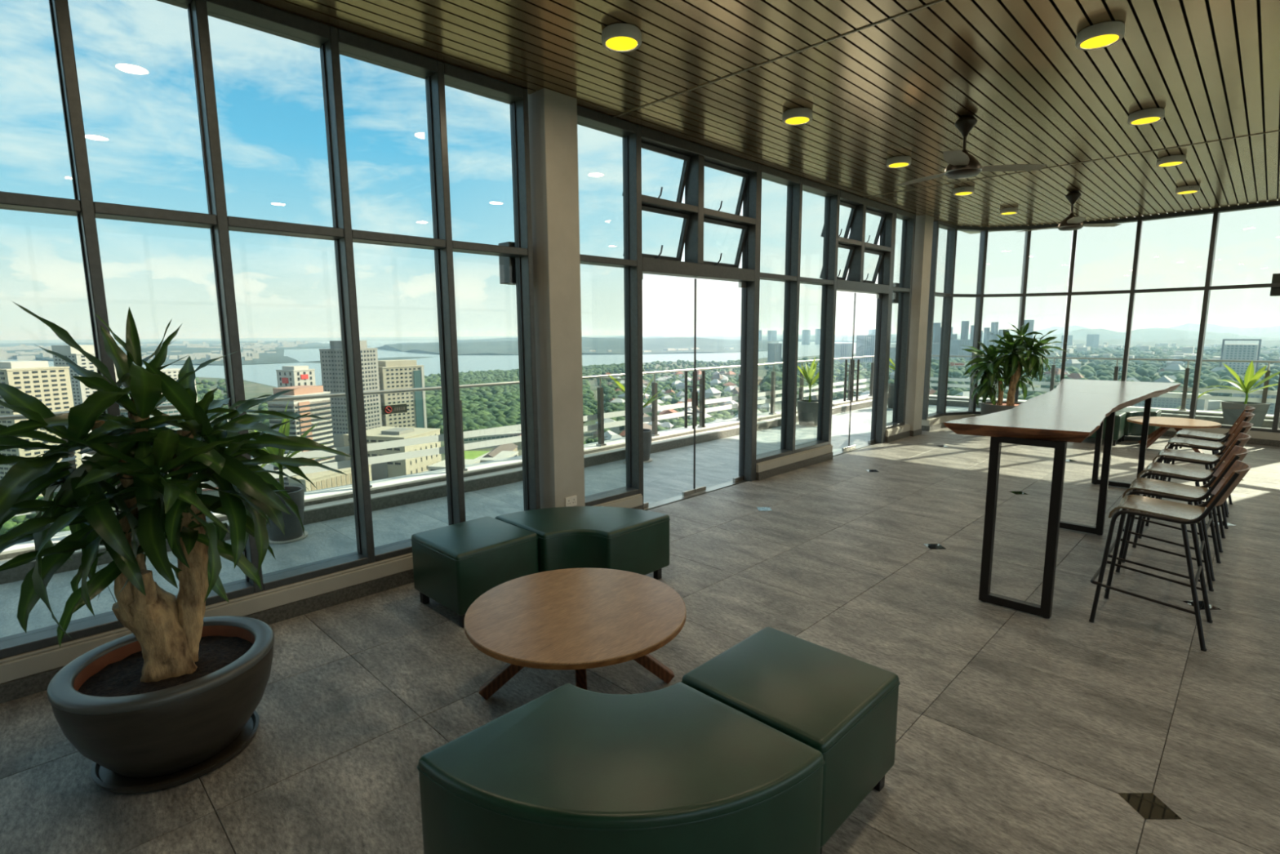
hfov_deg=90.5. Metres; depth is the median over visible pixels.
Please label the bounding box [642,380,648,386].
house
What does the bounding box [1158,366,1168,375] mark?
house
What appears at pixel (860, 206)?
window
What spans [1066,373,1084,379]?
house
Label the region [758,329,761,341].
high rise
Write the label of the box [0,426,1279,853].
floor
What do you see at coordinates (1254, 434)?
baseboard
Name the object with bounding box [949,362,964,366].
sign plate
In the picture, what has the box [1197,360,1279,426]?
potted plant
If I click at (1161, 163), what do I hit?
diffuser
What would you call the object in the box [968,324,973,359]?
high rise
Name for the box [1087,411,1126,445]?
pouf
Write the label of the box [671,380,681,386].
house
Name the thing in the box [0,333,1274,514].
ground
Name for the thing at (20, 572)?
trim
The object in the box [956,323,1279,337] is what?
hills
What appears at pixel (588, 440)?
tree
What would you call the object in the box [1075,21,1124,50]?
ceiling lamp
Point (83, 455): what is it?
house
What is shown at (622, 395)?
house
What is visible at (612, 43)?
diffuser
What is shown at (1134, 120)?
diffuser
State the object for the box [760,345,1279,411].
trees
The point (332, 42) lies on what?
window
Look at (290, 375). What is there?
tower block
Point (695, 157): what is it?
window
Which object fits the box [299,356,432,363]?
shore
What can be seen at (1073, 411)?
bar table
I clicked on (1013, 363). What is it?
dracaena
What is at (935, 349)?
high rise
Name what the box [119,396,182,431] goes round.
tower block
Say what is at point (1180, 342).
hills
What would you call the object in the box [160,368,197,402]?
tower block
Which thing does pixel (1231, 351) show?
tower block
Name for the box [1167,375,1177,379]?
house
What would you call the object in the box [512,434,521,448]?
house
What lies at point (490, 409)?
forest
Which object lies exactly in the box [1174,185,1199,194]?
ceiling lamp
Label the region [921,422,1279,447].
trim
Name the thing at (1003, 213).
diffuser
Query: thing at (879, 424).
window
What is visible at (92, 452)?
house
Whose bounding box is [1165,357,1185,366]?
house
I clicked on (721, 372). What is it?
house
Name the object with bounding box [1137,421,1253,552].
bar stool
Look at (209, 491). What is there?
house
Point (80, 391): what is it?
tower block
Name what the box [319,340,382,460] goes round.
tower block
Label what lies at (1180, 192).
diffuser
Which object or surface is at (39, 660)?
baseboard
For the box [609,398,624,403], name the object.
house
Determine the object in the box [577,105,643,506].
window
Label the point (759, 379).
house
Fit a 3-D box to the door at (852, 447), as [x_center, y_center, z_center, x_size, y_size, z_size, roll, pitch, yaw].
[3.083,-0.788,9.186,0.140,2.276,1.610,8,12,44]
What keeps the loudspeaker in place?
attached to the window at (948, 295)
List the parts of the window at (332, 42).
sill rail, head rail, sill rail, head rail, sill rail, head rail, sill rail, head rail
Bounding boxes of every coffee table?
[463,567,686,699]
[1126,416,1221,453]
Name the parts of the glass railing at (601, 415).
post, handrail, post, post, post, post, post, post, post, post, post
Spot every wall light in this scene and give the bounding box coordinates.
[498,241,515,284]
[892,282,899,303]
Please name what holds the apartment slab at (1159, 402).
on the ground
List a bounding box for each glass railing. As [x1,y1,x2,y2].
[0,355,874,516]
[929,355,1279,410]
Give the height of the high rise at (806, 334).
151.200 m
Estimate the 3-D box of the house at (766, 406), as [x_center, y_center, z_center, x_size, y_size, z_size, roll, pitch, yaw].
[198.007,-30.255,990.306,16.486,13.065,18.320,6,10,36]
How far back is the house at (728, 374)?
1701.13 m
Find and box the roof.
[961,199,1278,234]
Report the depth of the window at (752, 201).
7.69 m
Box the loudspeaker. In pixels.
[1270,273,1279,296]
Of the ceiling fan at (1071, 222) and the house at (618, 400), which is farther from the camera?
the house at (618, 400)
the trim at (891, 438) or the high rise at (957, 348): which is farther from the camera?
the high rise at (957, 348)
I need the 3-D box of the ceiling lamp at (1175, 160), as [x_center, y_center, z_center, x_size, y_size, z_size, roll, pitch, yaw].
[5.666,-2.837,6.771,0.244,0.068,0.244,-5,9,-26]
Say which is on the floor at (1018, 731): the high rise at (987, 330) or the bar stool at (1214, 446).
the bar stool at (1214, 446)
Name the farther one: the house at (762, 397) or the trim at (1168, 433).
the house at (762, 397)
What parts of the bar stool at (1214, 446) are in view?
seat, frame, leg, leg, backrest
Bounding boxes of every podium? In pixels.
[287,464,372,492]
[342,426,441,480]
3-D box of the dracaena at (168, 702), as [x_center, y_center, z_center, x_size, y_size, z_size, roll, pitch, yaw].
[-1.903,0.439,2.541,1.227,1.835,1.504,8,12,44]
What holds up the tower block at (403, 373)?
on the ground
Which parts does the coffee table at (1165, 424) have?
leg, leg, leg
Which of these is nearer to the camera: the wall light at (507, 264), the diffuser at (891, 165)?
the wall light at (507, 264)
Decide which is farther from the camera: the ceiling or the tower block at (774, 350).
the tower block at (774, 350)
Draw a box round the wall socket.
[564,495,577,506]
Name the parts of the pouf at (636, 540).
leg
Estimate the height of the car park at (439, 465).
13.200 m
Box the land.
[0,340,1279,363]
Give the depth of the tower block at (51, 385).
487.08 m
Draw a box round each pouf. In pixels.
[410,515,538,627]
[417,681,825,853]
[494,506,670,579]
[680,626,900,853]
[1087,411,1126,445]
[1117,407,1161,440]
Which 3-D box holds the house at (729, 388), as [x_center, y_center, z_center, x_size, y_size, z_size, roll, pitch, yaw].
[177.906,-70.792,1245.688,21.470,19.442,21.920,-7,11,-39]
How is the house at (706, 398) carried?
on the ground
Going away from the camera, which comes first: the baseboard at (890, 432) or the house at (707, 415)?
the baseboard at (890, 432)
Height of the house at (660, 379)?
17.115 m
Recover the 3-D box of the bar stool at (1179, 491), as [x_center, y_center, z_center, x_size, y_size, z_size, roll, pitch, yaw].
[3.453,0.603,4.109,0.618,0.984,0.494,7,11,43]
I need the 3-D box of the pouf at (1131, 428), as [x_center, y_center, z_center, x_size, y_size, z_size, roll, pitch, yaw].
[7.754,-0.060,10.211,0.881,0.460,0.881,8,12,44]
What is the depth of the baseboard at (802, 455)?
7.94 m
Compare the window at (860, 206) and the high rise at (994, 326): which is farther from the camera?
the high rise at (994, 326)
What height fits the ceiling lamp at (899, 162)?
0.068 m
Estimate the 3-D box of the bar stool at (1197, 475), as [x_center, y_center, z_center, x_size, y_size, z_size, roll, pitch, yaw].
[3.954,0.525,4.618,0.494,0.984,0.618,-8,12,-44]
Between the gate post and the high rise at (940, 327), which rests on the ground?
the high rise at (940, 327)
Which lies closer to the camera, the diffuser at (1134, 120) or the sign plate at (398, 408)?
the diffuser at (1134, 120)
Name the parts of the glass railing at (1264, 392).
post, post, handrail, post, post, post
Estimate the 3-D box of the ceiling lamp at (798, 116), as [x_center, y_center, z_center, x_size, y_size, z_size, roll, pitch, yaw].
[1.313,-2.589,5.297,0.244,0.068,0.244,-5,10,-29]
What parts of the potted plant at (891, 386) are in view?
pot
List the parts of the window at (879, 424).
sill rail, head rail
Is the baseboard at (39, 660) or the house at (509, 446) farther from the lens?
the house at (509, 446)
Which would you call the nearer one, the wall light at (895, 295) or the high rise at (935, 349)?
the wall light at (895, 295)
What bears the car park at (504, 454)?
on the ground
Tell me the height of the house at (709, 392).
22.839 m
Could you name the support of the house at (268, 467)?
on the ground
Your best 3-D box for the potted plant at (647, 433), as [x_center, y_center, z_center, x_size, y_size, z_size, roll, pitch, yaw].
[0.059,-0.132,8.589,0.623,1.194,0.810,8,12,44]
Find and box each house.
[80,446,96,454]
[80,453,93,463]
[201,486,219,497]
[259,463,273,471]
[483,443,518,457]
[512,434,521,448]
[592,431,598,438]
[595,417,617,433]
[604,430,617,440]
[604,434,622,439]
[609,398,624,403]
[617,393,624,398]
[618,430,625,437]
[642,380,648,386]
[643,422,651,429]
[655,377,666,382]
[658,408,678,421]
[660,422,673,429]
[661,394,672,401]
[664,389,675,394]
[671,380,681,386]
[675,382,684,389]
[675,391,684,397]
[679,377,691,382]
[689,412,711,420]
[705,387,721,398]
[705,397,717,405]
[709,378,721,386]
[711,373,723,381]
[718,370,726,375]
[720,376,728,382]
[722,382,736,386]
[723,386,734,392]
[723,400,737,404]
[724,370,735,377]
[731,386,738,393]
[757,375,762,385]
[757,395,767,399]
[759,403,770,411]
[807,395,817,399]
[859,390,870,395]
[889,371,894,379]
[928,388,936,394]
[953,391,969,396]
[1044,367,1067,377]
[1065,359,1081,369]
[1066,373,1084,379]
[1126,377,1140,382]
[1154,375,1173,382]
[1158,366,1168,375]
[1163,363,1185,372]
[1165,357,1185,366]
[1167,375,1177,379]
[1207,395,1222,409]
[1210,367,1225,372]
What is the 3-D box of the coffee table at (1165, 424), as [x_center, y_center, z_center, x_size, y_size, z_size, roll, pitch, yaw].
[7.620,0.122,9.112,1.040,0.420,1.040,8,12,44]
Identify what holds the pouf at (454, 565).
on the floor at (1018, 731)
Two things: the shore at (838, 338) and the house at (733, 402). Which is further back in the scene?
the shore at (838, 338)
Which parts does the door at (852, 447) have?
pull handle, pull handle, pull handle, pull handle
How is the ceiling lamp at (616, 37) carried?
attached to the ceiling
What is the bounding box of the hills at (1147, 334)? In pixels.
[968,328,1279,341]
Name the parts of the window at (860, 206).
sash frame, sash frame, sash frame, head rail, sash frame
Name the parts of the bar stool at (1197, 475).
frame, seat, leg, leg, backrest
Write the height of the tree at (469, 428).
13.809 m
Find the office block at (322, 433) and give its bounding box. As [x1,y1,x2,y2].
[266,385,335,485]
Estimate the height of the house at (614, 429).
20.791 m
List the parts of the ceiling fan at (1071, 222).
blade, motor, motor, blade, blade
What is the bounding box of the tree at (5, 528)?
[0,522,22,534]
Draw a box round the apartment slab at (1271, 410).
[1231,389,1276,414]
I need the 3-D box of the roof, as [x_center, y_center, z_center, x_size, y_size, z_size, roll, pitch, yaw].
[4.007,-2.497,2.403,10.720,0.400,17.950,8,12,44]
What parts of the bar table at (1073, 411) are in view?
leg frame, leg frame, leg frame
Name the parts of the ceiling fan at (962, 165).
blade, blade, motor, motor, down rod, blade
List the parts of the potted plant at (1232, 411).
pot, stem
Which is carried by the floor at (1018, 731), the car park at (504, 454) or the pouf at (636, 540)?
the pouf at (636, 540)
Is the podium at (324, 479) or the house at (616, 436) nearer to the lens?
the podium at (324, 479)
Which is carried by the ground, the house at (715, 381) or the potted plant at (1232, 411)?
the house at (715, 381)
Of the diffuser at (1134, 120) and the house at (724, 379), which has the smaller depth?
the diffuser at (1134, 120)
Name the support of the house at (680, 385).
on the ground
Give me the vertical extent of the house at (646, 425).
18.558 m
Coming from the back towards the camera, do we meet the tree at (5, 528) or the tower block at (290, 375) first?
the tower block at (290, 375)
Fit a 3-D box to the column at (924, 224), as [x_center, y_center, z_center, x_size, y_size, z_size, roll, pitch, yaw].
[4.516,-1.634,10.433,0.289,3.555,0.352,8,12,44]
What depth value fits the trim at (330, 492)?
7.26 m
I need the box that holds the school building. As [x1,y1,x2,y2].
[463,431,520,449]
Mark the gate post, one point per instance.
(604, 378)
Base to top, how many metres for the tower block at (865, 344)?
111.200 m
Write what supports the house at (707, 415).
on the ground
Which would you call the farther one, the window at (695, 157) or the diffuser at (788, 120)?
the window at (695, 157)
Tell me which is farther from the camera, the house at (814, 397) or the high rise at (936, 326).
the high rise at (936, 326)
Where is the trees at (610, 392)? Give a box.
[589,359,767,442]
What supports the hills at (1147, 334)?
on the ground
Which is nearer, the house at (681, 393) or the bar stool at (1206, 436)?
the bar stool at (1206, 436)
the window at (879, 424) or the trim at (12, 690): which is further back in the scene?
the window at (879, 424)
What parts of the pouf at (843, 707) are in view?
leg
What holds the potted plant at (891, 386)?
on the floor at (669, 473)
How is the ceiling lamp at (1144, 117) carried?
attached to the ceiling
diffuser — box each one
[605,36,637,50]
[785,116,808,124]
[888,163,908,167]
[955,191,972,195]
[1002,212,1016,214]
[1080,34,1119,48]
[1131,117,1159,124]
[1159,161,1182,166]
[1178,191,1196,194]
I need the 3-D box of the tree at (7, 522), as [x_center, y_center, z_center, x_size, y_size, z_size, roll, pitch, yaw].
[-392.401,63.095,392.272,11.024,10.303,8.976,-6,10,-33]
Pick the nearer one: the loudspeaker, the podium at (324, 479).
the loudspeaker
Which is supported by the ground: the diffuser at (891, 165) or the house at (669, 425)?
the house at (669, 425)
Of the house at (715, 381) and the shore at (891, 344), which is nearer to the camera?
the house at (715, 381)
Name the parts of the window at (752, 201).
sill rail, head rail, sill rail, head rail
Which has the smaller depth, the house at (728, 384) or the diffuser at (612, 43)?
the diffuser at (612, 43)
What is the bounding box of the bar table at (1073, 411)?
[942,378,1181,617]
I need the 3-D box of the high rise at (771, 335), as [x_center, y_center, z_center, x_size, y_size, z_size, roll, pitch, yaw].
[1377.333,-932.314,6620.856,70.800,147.200,70.800,-3,9,-17]
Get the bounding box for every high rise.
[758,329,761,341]
[767,330,777,341]
[801,329,810,344]
[814,328,820,344]
[868,328,875,334]
[931,342,940,359]
[932,322,941,342]
[939,327,952,342]
[949,339,970,360]
[951,333,957,339]
[960,320,968,339]
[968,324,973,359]
[980,330,982,350]
[982,327,990,354]
[989,322,998,346]
[996,328,1009,355]
[1023,320,1034,353]
[1060,335,1072,348]
[1085,333,1099,347]
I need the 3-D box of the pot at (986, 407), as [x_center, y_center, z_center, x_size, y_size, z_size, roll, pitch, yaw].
[6.404,-0.183,11.131,0.800,0.455,0.800,8,12,44]
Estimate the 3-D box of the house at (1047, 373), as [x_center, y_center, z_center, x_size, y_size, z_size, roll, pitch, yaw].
[986.975,-122.905,1507.360,32.832,35.169,38.926,-3,9,-15]
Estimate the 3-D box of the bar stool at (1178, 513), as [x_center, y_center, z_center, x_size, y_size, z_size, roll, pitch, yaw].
[3.038,0.671,3.665,0.618,0.984,0.494,8,12,44]
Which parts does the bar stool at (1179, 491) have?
seat, frame, leg, leg, backrest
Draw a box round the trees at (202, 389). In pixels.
[53,377,229,497]
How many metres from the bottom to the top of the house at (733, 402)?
16.939 m
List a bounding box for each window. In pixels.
[0,0,540,658]
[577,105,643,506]
[622,126,756,282]
[738,163,839,481]
[819,190,893,293]
[870,207,915,443]
[921,200,1279,432]
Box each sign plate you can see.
[382,404,407,414]
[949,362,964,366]
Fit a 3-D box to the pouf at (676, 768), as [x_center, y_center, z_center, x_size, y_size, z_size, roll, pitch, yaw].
[-0.055,1.208,1.942,0.881,0.460,0.881,8,12,44]
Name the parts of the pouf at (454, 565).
leg, leg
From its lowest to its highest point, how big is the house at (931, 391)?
23.332 m
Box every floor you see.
[0,404,980,637]
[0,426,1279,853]
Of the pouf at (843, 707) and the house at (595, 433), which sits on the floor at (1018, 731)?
the pouf at (843, 707)
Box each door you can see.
[642,272,746,510]
[832,293,881,456]
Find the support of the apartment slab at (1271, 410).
on the ground
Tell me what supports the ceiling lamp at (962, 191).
attached to the ceiling
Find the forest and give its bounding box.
[257,362,625,434]
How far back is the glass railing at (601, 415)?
7.56 m
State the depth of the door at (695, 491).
6.68 m
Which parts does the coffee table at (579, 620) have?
leg, leg, leg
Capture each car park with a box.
[426,458,479,471]
[473,450,518,462]
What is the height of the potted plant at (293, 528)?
1.196 m
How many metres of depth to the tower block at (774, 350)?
2213.55 m
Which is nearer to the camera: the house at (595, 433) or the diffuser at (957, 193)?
the diffuser at (957, 193)
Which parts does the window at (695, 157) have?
sash frame, sash frame, sash handle, head rail, sash handle, sash frame, sash frame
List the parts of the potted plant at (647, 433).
pot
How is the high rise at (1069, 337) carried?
on the ground
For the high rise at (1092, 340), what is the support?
on the ground
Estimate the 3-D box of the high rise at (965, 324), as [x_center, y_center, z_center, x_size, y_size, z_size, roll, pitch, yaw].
[1360.083,-360.871,2663.591,20.800,165.200,20.800,-3,9,-17]
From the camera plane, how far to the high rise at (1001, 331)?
2600.57 m
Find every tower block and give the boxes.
[0,360,81,496]
[51,344,124,405]
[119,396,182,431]
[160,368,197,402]
[275,365,315,387]
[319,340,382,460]
[377,359,426,427]
[767,343,782,366]
[834,342,852,363]
[855,334,875,363]
[889,346,896,360]
[1219,338,1262,375]
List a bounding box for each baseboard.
[0,493,642,684]
[755,444,832,472]
[885,423,910,436]
[921,413,1279,440]
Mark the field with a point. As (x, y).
(471, 455)
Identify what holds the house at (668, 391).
on the ground
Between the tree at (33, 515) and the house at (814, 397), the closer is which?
the tree at (33, 515)
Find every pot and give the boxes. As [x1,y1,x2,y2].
[46,615,274,777]
[980,400,1022,415]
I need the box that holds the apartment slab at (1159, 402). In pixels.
[1130,391,1209,410]
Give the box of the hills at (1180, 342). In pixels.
[982,338,1279,346]
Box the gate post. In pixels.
[602,377,626,463]
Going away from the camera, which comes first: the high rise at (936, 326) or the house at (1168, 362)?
the house at (1168, 362)
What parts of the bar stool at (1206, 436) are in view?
frame, seat, leg, backrest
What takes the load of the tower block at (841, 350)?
on the ground
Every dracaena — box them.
[0,301,351,793]
[962,321,1070,415]
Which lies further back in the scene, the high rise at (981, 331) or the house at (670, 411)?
the high rise at (981, 331)
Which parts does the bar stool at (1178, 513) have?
seat, frame, leg, leg, backrest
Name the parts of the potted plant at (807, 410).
pot, stem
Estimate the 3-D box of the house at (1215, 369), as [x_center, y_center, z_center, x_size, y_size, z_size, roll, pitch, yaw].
[1543.537,-147.967,1691.699,34.914,23.387,39.958,8,12,44]
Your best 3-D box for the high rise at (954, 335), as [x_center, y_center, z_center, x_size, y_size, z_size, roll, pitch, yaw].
[1393.220,-366.778,2888.309,60.800,111.200,60.800,-3,9,-17]
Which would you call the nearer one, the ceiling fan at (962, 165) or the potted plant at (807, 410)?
the ceiling fan at (962, 165)
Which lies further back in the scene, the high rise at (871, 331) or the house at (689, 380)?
the high rise at (871, 331)
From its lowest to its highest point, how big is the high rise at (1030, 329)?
166.200 m
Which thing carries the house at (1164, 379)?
on the ground
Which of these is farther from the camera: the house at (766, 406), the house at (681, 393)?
the house at (681, 393)
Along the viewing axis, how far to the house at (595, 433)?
747.99 m
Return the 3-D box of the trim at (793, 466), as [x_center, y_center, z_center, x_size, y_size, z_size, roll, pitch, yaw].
[1.922,0.474,8.123,0.250,0.092,1.770,8,12,44]
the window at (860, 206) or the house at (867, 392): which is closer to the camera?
the window at (860, 206)
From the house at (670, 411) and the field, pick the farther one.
the house at (670, 411)
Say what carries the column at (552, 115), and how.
on the floor at (1018, 731)
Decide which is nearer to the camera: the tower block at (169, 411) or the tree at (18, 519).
the tree at (18, 519)
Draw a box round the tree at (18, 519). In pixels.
[8,515,26,524]
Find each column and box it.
[527,88,585,508]
[904,214,933,436]
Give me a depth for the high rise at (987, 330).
2625.45 m
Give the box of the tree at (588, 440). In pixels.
[585,437,594,444]
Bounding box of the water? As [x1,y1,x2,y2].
[0,340,896,386]
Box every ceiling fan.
[895,115,1047,185]
[1019,191,1122,231]
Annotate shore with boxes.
[0,340,370,365]
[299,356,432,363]
[671,334,982,342]
[874,343,896,346]
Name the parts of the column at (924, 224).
skirting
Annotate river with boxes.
[375,336,778,355]
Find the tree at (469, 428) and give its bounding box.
[467,426,479,431]
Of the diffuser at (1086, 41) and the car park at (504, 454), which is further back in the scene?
the car park at (504, 454)
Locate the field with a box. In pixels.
[464,450,489,459]
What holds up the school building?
on the ground
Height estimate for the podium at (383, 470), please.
42.000 m
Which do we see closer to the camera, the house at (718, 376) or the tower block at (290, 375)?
the tower block at (290, 375)
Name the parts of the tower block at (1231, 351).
frame leg, roof frame, frame leg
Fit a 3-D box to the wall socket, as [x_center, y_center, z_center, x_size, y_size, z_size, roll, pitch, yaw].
[-0.576,0.623,5.303,0.014,0.086,0.120,8,12,44]
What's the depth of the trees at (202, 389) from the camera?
1355.10 m
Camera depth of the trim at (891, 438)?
10.15 m
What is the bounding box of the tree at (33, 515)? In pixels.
[28,511,44,518]
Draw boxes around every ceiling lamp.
[601,23,641,52]
[782,107,812,125]
[886,155,911,168]
[953,186,974,195]
[999,207,1017,214]
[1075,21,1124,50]
[1127,108,1164,125]
[1155,155,1186,167]
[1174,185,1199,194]
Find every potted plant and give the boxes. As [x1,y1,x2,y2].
[250,400,334,543]
[607,373,676,462]
[795,356,818,426]
[887,358,894,408]
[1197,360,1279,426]
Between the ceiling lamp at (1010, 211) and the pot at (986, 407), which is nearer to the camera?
the ceiling lamp at (1010, 211)
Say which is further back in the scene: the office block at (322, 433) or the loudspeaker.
the office block at (322, 433)
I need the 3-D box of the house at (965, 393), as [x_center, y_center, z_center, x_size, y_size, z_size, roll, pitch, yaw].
[535.097,-45.958,1040.664,31.353,24.752,35.710,0,8,1]
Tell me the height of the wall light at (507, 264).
0.324 m
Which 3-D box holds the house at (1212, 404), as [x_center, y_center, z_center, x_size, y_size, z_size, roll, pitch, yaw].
[883.253,-39.046,988.975,30.823,21.149,23.999,-3,9,-14]
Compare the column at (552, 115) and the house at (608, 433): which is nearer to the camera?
the column at (552, 115)
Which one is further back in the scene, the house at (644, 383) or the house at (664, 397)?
the house at (644, 383)
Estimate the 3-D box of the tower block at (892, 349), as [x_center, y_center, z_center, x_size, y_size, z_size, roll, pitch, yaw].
[951.396,-275.070,2449.970,74.800,63.200,40.800,-4,9,-21]
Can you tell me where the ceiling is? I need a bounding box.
[250,0,1279,227]
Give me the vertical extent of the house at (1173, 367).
35.836 m
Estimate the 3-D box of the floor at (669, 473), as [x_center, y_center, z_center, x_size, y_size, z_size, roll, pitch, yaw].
[3.730,0.995,5.846,10.627,0.295,19.251,8,12,44]
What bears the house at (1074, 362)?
on the ground
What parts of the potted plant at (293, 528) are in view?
stem, pot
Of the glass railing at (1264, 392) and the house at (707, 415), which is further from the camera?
the house at (707, 415)
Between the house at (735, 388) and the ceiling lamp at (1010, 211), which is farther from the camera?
the house at (735, 388)
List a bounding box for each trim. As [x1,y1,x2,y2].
[0,394,1273,555]
[0,399,1272,584]
[0,505,643,703]
[755,452,833,480]
[885,431,910,442]
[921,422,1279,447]
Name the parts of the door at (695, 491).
pull handle, pull handle, pull handle, pull handle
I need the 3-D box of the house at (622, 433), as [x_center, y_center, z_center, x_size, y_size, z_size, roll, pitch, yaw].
[-15.976,10.161,726.886,15.846,12.570,15.050,0,8,6]
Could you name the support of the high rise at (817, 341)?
on the ground
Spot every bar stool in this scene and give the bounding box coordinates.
[1088,459,1251,651]
[1104,445,1248,613]
[1121,432,1250,581]
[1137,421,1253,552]
[1151,411,1254,528]
[1158,405,1255,514]
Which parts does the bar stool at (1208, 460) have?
frame, seat, leg, leg, backrest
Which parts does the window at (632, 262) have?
head rail, sill rail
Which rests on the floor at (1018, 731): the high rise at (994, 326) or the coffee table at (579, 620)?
the coffee table at (579, 620)
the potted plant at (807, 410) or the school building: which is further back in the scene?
the school building
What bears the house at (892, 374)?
on the ground
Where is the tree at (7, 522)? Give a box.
[4,520,17,524]
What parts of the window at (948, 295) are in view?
sill rail, head rail, sill rail, head rail, head rail, head rail, head rail, head rail, sill rail, head rail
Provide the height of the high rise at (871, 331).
151.200 m

